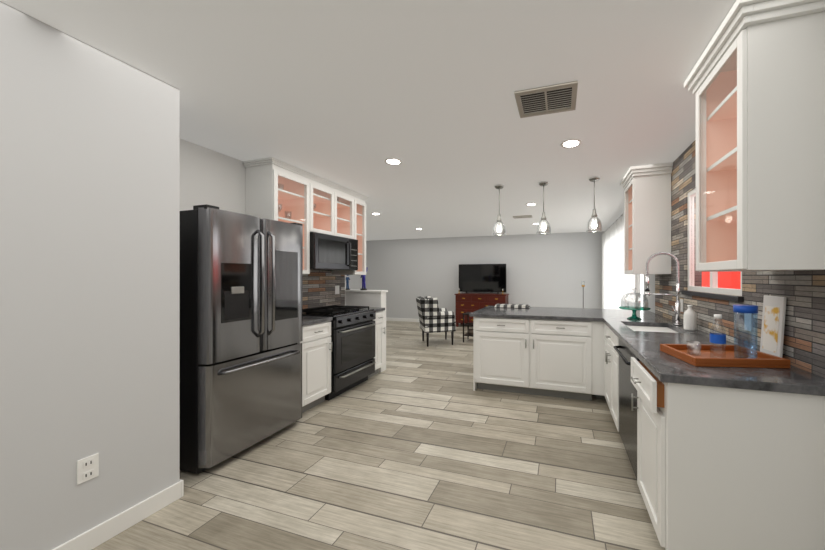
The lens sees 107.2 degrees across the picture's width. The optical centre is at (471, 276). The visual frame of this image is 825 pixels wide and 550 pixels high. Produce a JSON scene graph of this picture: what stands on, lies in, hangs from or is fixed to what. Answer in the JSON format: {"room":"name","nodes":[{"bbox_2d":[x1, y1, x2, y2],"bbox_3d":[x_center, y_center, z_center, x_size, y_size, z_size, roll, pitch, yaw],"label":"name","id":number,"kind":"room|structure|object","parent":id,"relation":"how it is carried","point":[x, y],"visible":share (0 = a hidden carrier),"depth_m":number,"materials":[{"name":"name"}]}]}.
{"room":"kitchen","nodes":[
{"label":"kitchen","id":0,"kind":"room"},
{"bbox_2d":[0,1,179,549],"bbox_3d":[-2.827,0.100,-0.187,0.880,2.480,4.450,0,0,16],"label":"wall","id":1,"kind":"structure","parent":0,"point":[89,250],"depth_m":1.45,"materials":[{"name":"white paint"}]},
{"bbox_2d":[77,453,98,484],"bbox_3d":[-1.879,0.938,1.468,0.008,0.115,0.070,0,0,16],"label":"outlet","id":2,"kind":"object","parent":1,"relation":"attached to","point":[87,468],"visible":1,"depth_m":1.47,"materials":[{"name":"white plastic"}]},
{"bbox_2d":[52,479,183,549],"bbox_3d":[-2.396,1.290,-0.306,0.014,0.100,4.464,0,0,16],"label":"baseboard","id":3,"kind":"structure","parent":1,"relation":"attached to","point":[99,534],"depth_m":1.58,"materials":[{"name":"white wood"}]},
{"bbox_2d":[180,139,345,305],"bbox_3d":[-2.233,0.100,3.224,0.100,2.480,2.430,0,0,16],"label":"wall","id":4,"kind":"structure","parent":0,"point":[211,177],"depth_m":2.68,"materials":[{"name":"white paint"}]},
{"bbox_2d":[242,157,310,273],"bbox_3d":[-2.012,-0.584,3.119,0.377,1.108,0.465,0,0,16],"label":"upper cabinet","id":5,"kind":"object","parent":4,"relation":"attached to","point":[277,189],"visible":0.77,"depth_m":2.98,"materials":[{"name":"white wood"}]},
{"bbox_2d":[303,270,344,308],"bbox_3d":[-2.048,0.168,3.670,0.004,0.516,1.430,0,0,16],"label":"backsplash","id":6,"kind":"structure","parent":4,"relation":"attached to","point":[319,288],"depth_m":3.94,"materials":[{"name":"tile"}]},
{"bbox_2d":[335,286,338,293],"bbox_3d":[-1.887,0.180,4.201,0.006,0.120,0.080,0,0,16],"label":"outlet","id":7,"kind":"object","parent":6,"relation":"attached to","point":[336,289],"visible":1,"depth_m":4.19,"materials":[{"name":"white plastic"}]},
{"bbox_2d":[309,173,354,238],"bbox_3d":[-1.842,-0.819,3.698,0.377,0.638,0.739,0,0,16],"label":"upper cabinet","id":8,"kind":"object","parent":4,"relation":"attached to","point":[331,208],"visible":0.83,"depth_m":3.68,"materials":[{"name":"white wood"}]},
{"bbox_2d":[310,232,357,270],"bbox_3d":[-1.797,-0.290,3.685,0.470,0.409,0.732,0,0,16],"label":"microwave","id":9,"kind":"object","parent":8,"relation":"attached to","point":[330,252],"visible":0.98,"depth_m":3.53,"materials":[{"name":"black metal"}]},
{"bbox_2d":[332,192,368,274],"bbox_3d":[-1.697,-0.584,4.192,0.377,1.108,0.290,0,0,16],"label":"upper cabinet","id":10,"kind":"object","parent":4,"relation":"attached to","point":[359,218],"visible":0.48,"depth_m":4.21,"materials":[{"name":"white wood"}]},
{"bbox_2d":[346,275,361,289],"bbox_3d":[-4.147,0.100,7.355,0.100,2.480,4.620,0,0,16],"label":"wall","id":11,"kind":"structure","parent":0,"point":[355,282],"depth_m":9.17,"materials":[{"name":"white paint"}]},
{"bbox_2d":[345,290,387,371],"bbox_3d":[-1.973,0.765,4.482,1.530,1.150,0.170,0,0,16],"label":"wall","id":12,"kind":"structure","parent":0,"point":[373,298],"depth_m":4.29,"materials":[{"name":"white paint"}]},
{"bbox_2d":[346,275,349,289],"bbox_3d":[-1.842,0.071,4.443,0.086,0.236,0.072,0,0,16],"label":"figurine","id":13,"kind":"object","parent":12,"relation":"on","point":[347,282],"visible":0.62,"depth_m":4.43,"materials":[{"name":"blue ceramic"}]},
{"bbox_2d":[360,267,367,289],"bbox_3d":[-1.570,0.023,4.363,0.117,0.331,0.093,0,0,16],"label":"figurine","id":14,"kind":"object","parent":12,"relation":"on","point":[363,282],"visible":0.69,"depth_m":4.35,"materials":[{"name":"blue ceramic"}]},
{"bbox_2d":[0,0,735,240],"bbox_3d":[-1.657,-1.190,3.091,7.480,0.100,11.600,0,0,16],"label":"ceiling","id":15,"kind":"structure","parent":0,"point":[352,95],"depth_m":1.81,"materials":[{"name":"white paint"}]},
{"bbox_2d":[384,158,402,164],"bbox_3d":[-0.772,-1.135,2.946,0.176,0.009,0.176,0,0,16],"label":"recessed light","id":16,"kind":"object","parent":15,"relation":"in","point":[393,161],"visible":1,"depth_m":2.94,"materials":[{"name":"white plastic"}]},
{"bbox_2d":[492,185,505,235],"bbox_3d":[0.341,-0.832,3.756,0.176,0.614,0.176,0,0,16],"label":"pendant light","id":17,"kind":"object","parent":15,"relation":"hanging from","point":[498,224],"visible":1,"depth_m":3.73,"materials":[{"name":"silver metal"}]},
{"bbox_2d":[513,215,531,218],"bbox_3d":[0.954,-1.133,5.650,0.350,0.013,0.180,0,0,16],"label":"ceiling vent","id":18,"kind":"object","parent":15,"relation":"in","point":[524,216],"visible":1,"depth_m":5.61,"materials":[{"name":"silver metal"}]},
{"bbox_2d":[537,181,550,234],"bbox_3d":[0.868,-0.832,3.633,0.176,0.614,0.176,0,0,16],"label":"pendant light","id":19,"kind":"object","parent":15,"relation":"hanging from","point":[542,227],"visible":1,"depth_m":3.61,"materials":[{"name":"clear glass"}]},
{"bbox_2d":[514,81,577,117],"bbox_3d":[0.479,-1.133,1.933,0.370,0.013,0.300,0,0,16],"label":"ceiling vent","id":20,"kind":"object","parent":15,"relation":"in","point":[551,99],"visible":0.96,"depth_m":1.92,"materials":[{"name":"silver metal"}]},
{"bbox_2d":[560,138,581,147],"bbox_3d":[0.841,-1.135,2.546,0.176,0.009,0.176,0,0,16],"label":"recessed light","id":21,"kind":"object","parent":15,"relation":"in","point":[571,143],"visible":0.98,"depth_m":2.54,"materials":[{"name":"white plastic"}]},
{"bbox_2d":[586,177,602,232],"bbox_3d":[1.412,-0.832,3.463,0.176,0.614,0.176,0,0,16],"label":"pendant light","id":22,"kind":"object","parent":15,"relation":"hanging from","point":[594,222],"visible":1,"depth_m":3.44,"materials":[{"name":"clear glass"}]},
{"bbox_2d":[92,321,664,549],"bbox_3d":[-1.657,1.390,3.091,7.480,0.100,11.600,0,0,16],"label":"floor","id":23,"kind":"structure","parent":0,"point":[417,444],"depth_m":2.00,"materials":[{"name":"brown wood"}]},
{"bbox_2d":[180,204,302,473],"bbox_3d":[-1.963,0.427,2.462,0.787,1.825,0.801,0,0,16],"label":"fridge","id":24,"kind":"object","parent":23,"relation":"on","point":[241,307],"visible":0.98,"depth_m":2.16,"materials":[{"name":"black"}]},
{"bbox_2d":[300,316,332,412],"bbox_3d":[-1.856,0.883,3.090,0.695,0.914,0.435,0,0,16],"label":"base cabinet","id":25,"kind":"object","parent":23,"relation":"on","point":[316,342],"visible":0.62,"depth_m":3.02,"materials":[{"name":"white wood"}]},
{"bbox_2d":[303,305,375,400],"bbox_3d":[-1.664,0.861,3.646,0.747,0.959,0.736,0,0,16],"label":"range","id":26,"kind":"object","parent":23,"relation":"on","point":[353,362],"visible":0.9,"depth_m":3.46,"materials":[{"name":"black metal"}]},
{"bbox_2d":[364,307,384,377],"bbox_3d":[-1.550,0.883,4.133,0.695,0.914,0.260,0,0,16],"label":"base cabinet","id":27,"kind":"object","parent":23,"relation":"on","point":[379,341],"visible":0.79,"depth_m":4.06,"materials":[{"name":"white wood"}]},
{"bbox_2d":[416,296,455,346],"bbox_3d":[-0.739,0.869,6.097,0.720,0.942,0.709,0,0,-19],"label":"armchair","id":28,"kind":"object","parent":23,"relation":"on","point":[434,317],"visible":1,"depth_m":5.77,"materials":[{"name":"multicoloured fabric"}]},
{"bbox_2d":[462,312,472,341],"bbox_3d":[0.025,1.048,6.266,0.360,0.585,0.360,0,0,16],"label":"side table","id":29,"kind":"object","parent":23,"relation":"on","point":[469,331],"visible":0.48,"depth_m":6.19,"materials":[{"name":"black wood"}]},
{"bbox_2d":[454,293,508,326],"bbox_3d":[0.267,0.895,8.085,1.400,0.890,0.493,0,0,16],"label":"dresser","id":30,"kind":"object","parent":23,"relation":"on","point":[468,302],"visible":0.46,"depth_m":7.94,"materials":[{"name":"brown wood"}]},
{"bbox_2d":[459,264,505,293],"bbox_3d":[0.268,0.050,8.092,1.320,0.799,0.260,0,0,16],"label":"flat-screen tv","id":31,"kind":"object","parent":30,"relation":"on","point":[482,277],"visible":0.94,"depth_m":8.07,"materials":[{"name":"black plastic"}]},
{"bbox_2d":[473,318,536,394],"bbox_3d":[0.450,0.903,3.724,0.726,0.875,0.640,0,0,16],"label":"base cabinet","id":32,"kind":"object","parent":23,"relation":"on","point":[504,349],"depth_m":3.42,"materials":[{"name":"white wood"}]},
{"bbox_2d":[469,306,672,325],"bbox_3d":[1.087,0.445,3.605,2.096,0.037,1.190,0,0,16],"label":"countertop","id":33,"kind":"structure","parent":32,"relation":"on","point":[648,318],"depth_m":3.41,"materials":[{"name":"grey stone"}]},
{"bbox_2d":[494,304,529,307],"bbox_3d":[0.568,0.406,4.210,0.480,0.038,0.200,0,0,16],"label":"plaid cloth","id":34,"kind":"object","parent":33,"relation":"on","point":[512,305],"visible":1,"depth_m":4.14,"materials":[{"name":"white fabric"}]},
{"bbox_2d":[619,288,650,319],"bbox_3d":[1.639,0.267,3.031,0.284,0.317,0.284,0,0,16],"label":"cake stand","id":35,"kind":"object","parent":33,"relation":"on","point":[633,308],"visible":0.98,"depth_m":3.00,"materials":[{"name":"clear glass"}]},
{"bbox_2d":[537,318,592,400],"bbox_3d":[1.014,0.903,3.558,0.718,0.875,0.640,0,0,16],"label":"base cabinet","id":36,"kind":"object","parent":23,"relation":"on","point":[564,349],"depth_m":3.24,"materials":[{"name":"white wood"}]},
{"bbox_2d":[581,281,584,307],"bbox_3d":[2.746,0.720,7.407,0.220,1.240,0.220,0,0,16],"label":"candle holder","id":37,"kind":"object","parent":23,"relation":"on","point":[583,285],"visible":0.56,"depth_m":7.40,"materials":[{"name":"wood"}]},
{"bbox_2d":[597,322,600,394],"bbox_3d":[1.757,0.903,3.295,0.636,0.875,0.727,0,0,16],"label":"base cabinet","id":38,"kind":"object","parent":23,"relation":"on","point":[598,323],"depth_m":3.15,"materials":[{"name":"white wood"}]},
{"bbox_2d":[601,322,624,431],"bbox_3d":[1.567,0.903,2.646,0.636,0.875,0.760,0,0,16],"label":"base cabinet","id":39,"kind":"object","parent":23,"relation":"on","point":[609,356],"depth_m":2.72,"materials":[{"name":"white wood"}]},
{"bbox_2d":[630,350,824,549],"bbox_3d":[1.206,0.903,1.480,0.671,0.875,0.480,0,0,16],"label":"base cabinet","id":40,"kind":"object","parent":23,"relation":"on","point":[730,458],"depth_m":1.27,"materials":[{"name":"white wood"}]},
{"bbox_2d":[614,339,639,478],"bbox_3d":[1.345,0.904,2.002,0.665,0.872,0.592,0,0,16],"label":"dishwasher","id":41,"kind":"object","parent":40,"relation":"in","point":[628,424],"visible":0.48,"depth_m":2.06,"materials":[{"name":"black metal"}]},
{"bbox_2d":[605,322,824,397],"bbox_3d":[1.377,0.445,2.029,0.652,0.037,1.670,0,0,16],"label":"countertop","id":42,"kind":"structure","parent":40,"relation":"on","point":[675,371],"depth_m":1.35,"materials":[{"name":"grey stone"}]},
{"bbox_2d":[625,322,680,333],"bbox_3d":[1.543,0.551,2.575,0.414,0.201,0.554,0,0,16],"label":"sink","id":43,"kind":"object","parent":42,"relation":"in","point":[632,325],"depth_m":2.71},
{"bbox_2d":[644,252,681,325],"bbox_3d":[1.721,0.099,2.722,0.293,0.652,0.137,0,0,16],"label":"faucet","id":44,"kind":"object","parent":42,"relation":"on","point":[677,309],"visible":1,"depth_m":2.65,"materials":[{"name":"silver metal"}]},
{"bbox_2d":[683,305,696,330],"bbox_3d":[1.748,0.325,2.405,0.086,0.200,0.086,0,0,16],"label":"soap bottle","id":45,"kind":"object","parent":42,"relation":"on","point":[689,319],"visible":1,"depth_m":2.38,"materials":[{"name":"white ceramic"}]},
{"bbox_2d":[660,344,790,367],"bbox_3d":[1.282,0.405,1.562,0.420,0.040,0.310,0,0,4],"label":"serving tray","id":46,"kind":"object","parent":42,"relation":"on","point":[706,359],"visible":0.77,"depth_m":1.49,"materials":[{"name":"brown wood"}]},
{"bbox_2d":[686,341,701,355],"bbox_3d":[1.184,0.380,1.602,0.070,0.065,0.068,0,0,16],"label":"glass cup","id":47,"kind":"object","parent":46,"relation":"on","point":[695,348],"visible":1,"depth_m":1.59,"materials":[{"name":"clear glass"}]},
{"bbox_2d":[710,314,725,357],"bbox_3d":[1.226,0.300,1.496,0.064,0.225,0.064,0,0,16],"label":"water bottle","id":48,"kind":"object","parent":46,"relation":"on","point":[718,338],"visible":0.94,"depth_m":1.48,"materials":[{"name":"blue"}]},
{"bbox_2d":[733,304,757,357],"bbox_3d":[1.375,0.278,1.509,0.093,0.270,0.094,0,0,16],"label":"tumbler","id":49,"kind":"object","parent":46,"relation":"on","point":[746,309],"visible":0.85,"depth_m":1.49,"materials":[{"name":"blue"}]},
{"bbox_2d":[760,295,786,357],"bbox_3d":[1.561,0.261,1.559,0.030,0.325,0.156,0,0,16],"label":"board","id":50,"kind":"object","parent":42,"relation":"on","point":[773,325],"visible":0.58,"depth_m":1.54,"materials":[{"name":"white ceramic"}]},
{"bbox_2d":[365,231,604,318],"bbox_3d":[-0.067,0.100,8.513,7.280,2.480,0.100,0,0,16],"label":"wall","id":51,"kind":"structure","parent":0,"point":[551,270],"depth_m":8.23,"materials":[{"name":"white paint"}]},
{"bbox_2d":[386,317,464,323],"bbox_3d":[-0.083,1.290,8.458,7.080,0.100,0.014,0,0,16],"label":"baseboard","id":52,"kind":"structure","parent":51,"relation":"attached to","point":[387,318],"depth_m":9.03,"materials":[{"name":"white wood"}]},
{"bbox_2d":[643,140,824,377],"bbox_3d":[1.798,0.100,2.078,0.120,2.480,11.400,0,0,16],"label":"tile backsplash","id":53,"kind":"structure","parent":0,"point":[803,292],"depth_m":1.84,"materials":[{"name":"tile"}]},
{"bbox_2d":[602,213,640,308],"bbox_3d":[2.706,0.134,5.652,0.093,2.372,3.530,0,0,16],"label":"sheer curtain","id":54,"kind":"object","parent":53,"relation":"hanging from","point":[617,283],"visible":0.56,"depth_m":5.50,"materials":[{"name":"white fabric"}]},
{"bbox_2d":[620,162,672,273],"bbox_3d":[1.892,-0.584,3.301,0.382,1.108,0.570,0,0,16],"label":"upper cabinet","id":55,"kind":"object","parent":53,"relation":"attached to","point":[647,211],"visible":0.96,"depth_m":3.08,"materials":[{"name":"painted wood"},{"name":"clear glass"}]},
{"bbox_2d":[680,299,682,311],"bbox_3d":[1.934,0.263,2.768,0.006,0.115,0.070,0,0,16],"label":"outlet","id":56,"kind":"object","parent":53,"relation":"attached to","point":[681,301],"visible":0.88,"depth_m":2.76,"materials":[{"name":"white plastic"}]},
{"bbox_2d":[681,290,743,301],"bbox_3d":[1.782,0.138,2.270,0.041,0.035,0.900,0,0,16],"label":"window sill","id":57,"kind":"structure","parent":53,"relation":"in","point":[734,298],"depth_m":2.11,"materials":[{"name":"grey stone"}]},
{"bbox_2d":[688,188,741,295],"bbox_3d":[1.820,-0.315,2.259,0.038,0.870,0.860,0,0,16],"label":"kitchen window","id":58,"kind":"structure","parent":53,"relation":"in","point":[714,286],"depth_m":2.62,"materials":[{"name":"white wood"}]},
{"bbox_2d":[744,313,751,331],"bbox_3d":[1.647,0.263,1.789,0.006,0.115,0.070,0,0,16],"label":"outlet","id":59,"kind":"object","parent":53,"relation":"attached to","point":[747,323],"depth_m":1.79,"materials":[{"name":"white"}]},
{"bbox_2d":[684,0,824,271],"bbox_3d":[1.343,-0.584,1.430,0.382,1.108,0.570,0,0,16],"label":"upper cabinet","id":60,"kind":"object","parent":53,"relation":"attached to","point":[754,82],"visible":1,"depth_m":1.23,"materials":[{"name":"painted wood"},{"name":"clear glass"}]},
{"label":"outside","id":61,"kind":"structure","parent":0,"visible":0},
{"bbox_2d":[641,274,642,305],"bbox_3d":[3.339,0.040,5.378,0.020,2.600,4.200,0,0,16],"label":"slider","id":62,"kind":"object","parent":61,"point":[642,287],"depth_m":6.37,"materials":[{"name":"white"}]},
{"bbox_2d":[702,271,740,288],"bbox_3d":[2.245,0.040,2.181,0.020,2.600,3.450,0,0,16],"label":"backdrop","id":63,"kind":"structure","parent":61,"point":[731,278],"depth_m":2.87,"materials":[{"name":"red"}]}
]}

